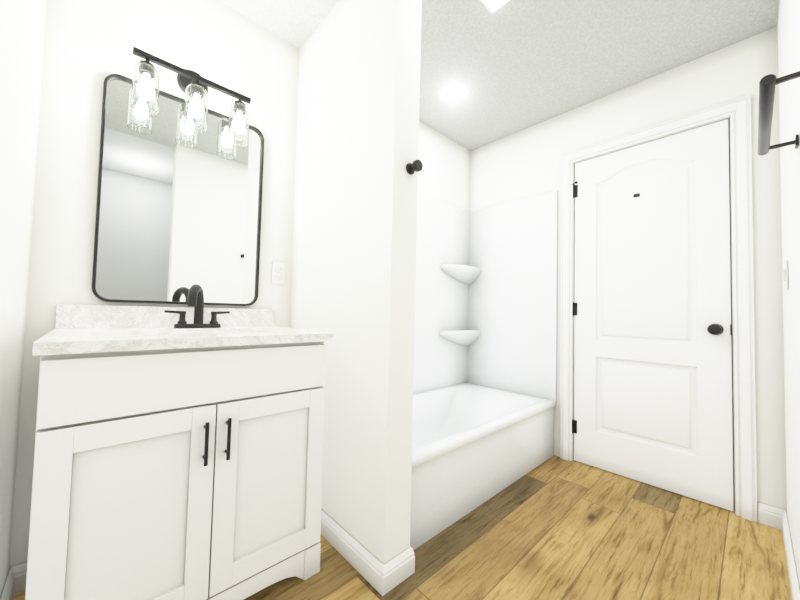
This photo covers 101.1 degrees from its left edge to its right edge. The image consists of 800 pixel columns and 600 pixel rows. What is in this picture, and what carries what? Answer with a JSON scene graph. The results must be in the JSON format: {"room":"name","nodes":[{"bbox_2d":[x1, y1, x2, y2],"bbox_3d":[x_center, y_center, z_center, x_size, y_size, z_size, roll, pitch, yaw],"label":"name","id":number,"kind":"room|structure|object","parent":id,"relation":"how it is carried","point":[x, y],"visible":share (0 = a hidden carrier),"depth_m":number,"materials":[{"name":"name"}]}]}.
{"room":"bathroom","nodes":[
{"label":"bathroom","id":0,"kind":"room"},
{"bbox_2d":[0,0,46,597],"bbox_3d":[-0.669,-0.239,0.399,0.120,2.430,1.926,3,-3,-43],"label":"wall","id":1,"kind":"structure","parent":0,"point":[22,26],"depth_m":0.94,"materials":[{"name":"white paint"}]},
{"bbox_2d":[0,563,23,599],"bbox_3d":[-0.688,0.932,0.446,0.013,0.091,1.804,3,-3,-43],"label":"baseboard","id":2,"kind":"structure","parent":1,"relation":"attached to","point":[14,583],"depth_m":1.10,"materials":[{"name":"white wood"}]},
{"bbox_2d":[10,0,469,566],"bbox_3d":[-0.381,-0.171,2.066,2.818,2.430,0.120,3,-3,-43],"label":"wall","id":3,"kind":"structure","parent":0,"point":[90,46],"depth_m":1.30,"materials":[{"name":"white paint"}]},
{"bbox_2d":[15,562,26,592],"bbox_3d":[-0.947,0.962,1.429,0.917,0.091,0.013,3,-3,-43],"label":"baseboard","id":4,"kind":"structure","parent":3,"relation":"attached to","point":[25,563],"depth_m":1.12,"materials":[{"name":"white wood"}]},
{"bbox_2d":[92,74,263,305],"bbox_3d":[-0.927,-0.428,1.458,0.608,0.894,0.027,3,-3,-43],"label":"mirror","id":5,"kind":"object","parent":3,"relation":"attached to","point":[178,209],"visible":0.96,"depth_m":1.41,"materials":[{"name":"black metal"}]},
{"bbox_2d":[131,46,250,146],"bbox_3d":[-0.884,-0.878,1.422,0.430,0.299,0.147,3,-3,-43],"label":"sconce","id":6,"kind":"object","parent":3,"relation":"attached to","point":[193,85],"visible":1,"depth_m":1.36,"materials":[{"name":"clear glass"}]},
{"bbox_2d":[272,261,285,283],"bbox_3d":[-0.639,-0.142,1.736,0.070,0.114,0.008,3,-3,-43],"label":"outlet","id":7,"kind":"object","parent":3,"relation":"attached to","point":[278,272],"visible":1,"depth_m":1.73,"materials":[{"name":"white plastic"}]},
{"bbox_2d":[290,0,421,564],"bbox_3d":[-0.262,-0.188,1.537,0.128,2.430,0.817,3,-3,-43],"label":"wall","id":8,"kind":"structure","parent":0,"point":[353,282],"depth_m":1.31,"materials":[{"name":"white paint"}]},
{"bbox_2d":[320,509,395,595],"bbox_3d":[-0.325,0.976,1.426,0.013,0.091,0.796,3,-3,-43],"label":"baseboard","id":9,"kind":"structure","parent":8,"relation":"attached to","point":[376,574],"depth_m":1.23,"materials":[{"name":"white wood"}]},
{"bbox_2d":[406,159,422,174],"bbox_3d":[0.056,-0.503,1.243,0.044,0.044,0.050,3,-3,-43],"label":"robe hook","id":10,"kind":"object","parent":8,"relation":"attached to","point":[414,166],"visible":1,"depth_m":1.23,"materials":[{"name":"black metal"}]},
{"bbox_2d":[13,455,791,599],"bbox_3d":[0.246,1.062,1.316,2.818,0.060,2.046,3,-3,-43],"label":"floor","id":11,"kind":"structure","parent":0,"point":[554,527],"depth_m":1.36,"materials":[{"name":"brown wood"}]},
{"bbox_2d":[25,284,333,599],"bbox_3d":[-0.747,0.468,1.204,0.777,1.072,0.622,3,-3,-43],"label":"bathroom vanity","id":12,"kind":"object","parent":11,"relation":"on","point":[178,453],"visible":1,"depth_m":0.95,"materials":[{"name":"white wood"}]},
{"bbox_2d":[164,284,229,328],"bbox_3d":[-0.828,0.027,1.369,0.241,0.181,0.128,3,-3,-43],"label":"faucet","id":13,"kind":"object","parent":12,"relation":"on","point":[195,299],"depth_m":1.37,"materials":[{"name":"black metal"}]},
{"bbox_2d":[410,190,557,549],"bbox_3d":[0.308,0.124,2.099,1.493,1.875,0.760,3,-3,-43],"label":"bathtub","id":14,"kind":"object","parent":11,"relation":"on","point":[485,368],"visible":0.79,"depth_m":2.48,"materials":[{"name":"plastic"}]},
{"bbox_2d":[218,0,778,150],"bbox_3d":[0.305,-1.426,1.407,2.818,0.060,2.046,3,-3,-43],"label":"ceiling","id":15,"kind":"structure","parent":0,"point":[514,66],"depth_m":1.76,"materials":[{"name":"white paint"}]},
{"bbox_2d":[441,82,467,99],"bbox_3d":[0.353,-1.363,2.152,0.176,0.006,0.176,3,-3,-43],"label":"recessed light","id":16,"kind":"object","parent":15,"relation":"in","point":[454,90],"visible":1,"depth_m":2.14,"materials":[{"name":"white plastic"}]},
{"bbox_2d":[481,0,509,12],"bbox_3d":[0.434,-1.387,1.366,0.300,0.012,0.300,3,-3,-43],"label":"recessed light","id":17,"kind":"object","parent":15,"relation":"in","point":[492,6],"visible":0.94,"depth_m":1.53,"materials":[{"name":"white plastic"}]},
{"bbox_2d":[469,27,786,520],"bbox_3d":[1.302,-0.126,2.237,0.120,2.430,1.926,3,-3,-43],"label":"wall","id":18,"kind":"structure","parent":0,"point":[524,163],"depth_m":1.79,"materials":[{"name":"white paint"}]},
{"bbox_2d":[571,119,733,511],"bbox_3d":[1.434,0.060,1.974,0.105,2.030,0.780,3,-3,-43],"label":"door","id":19,"kind":"structure","parent":18,"relation":"in","point":[651,309],"depth_m":1.92,"materials":[{"name":"paint"}]},
{"bbox_2d":[560,95,756,521],"bbox_3d":[1.488,0.026,2.011,0.142,2.118,0.920,3,-3,-43],"label":"door frame","id":20,"kind":"structure","parent":18,"relation":"attached to","point":[736,113],"depth_m":1.69,"materials":[{"name":"white wood"}]},
{"bbox_2d":[777,0,799,587],"bbox_3d":[0.976,-0.190,0.699,2.698,2.430,0.120,3,-3,-43],"label":"wall","id":21,"kind":"structure","parent":0,"point":[788,32],"depth_m":1.20,"materials":[{"name":"white paint"}]},
{"bbox_2d":[757,71,799,155],"bbox_3d":[0.982,-0.469,0.847,0.450,0.032,0.080,3,-3,-43],"label":"towel rail","id":22,"kind":"object","parent":21,"relation":"attached to","point":[768,83],"visible":1,"depth_m":0.81,"materials":[{"name":"black metal"}]},
{"bbox_2d":[783,260,787,289],"bbox_3d":[1.542,-0.099,1.317,0.070,0.114,0.012,3,-3,-43],"label":"switch plate","id":23,"kind":"object","parent":21,"relation":"attached to","point":[785,275],"visible":0.98,"depth_m":1.29,"materials":[{"name":"white plastic"}]},
{"bbox_2d":[772,507,799,599],"bbox_3d":[1.093,0.990,0.893,1.920,0.091,0.029,3,-3,-43],"label":"baseboard","id":24,"kind":"structure","parent":21,"relation":"attached to","point":[779,516],"depth_m":1.32,"materials":[{"name":"white wood"}]}
]}

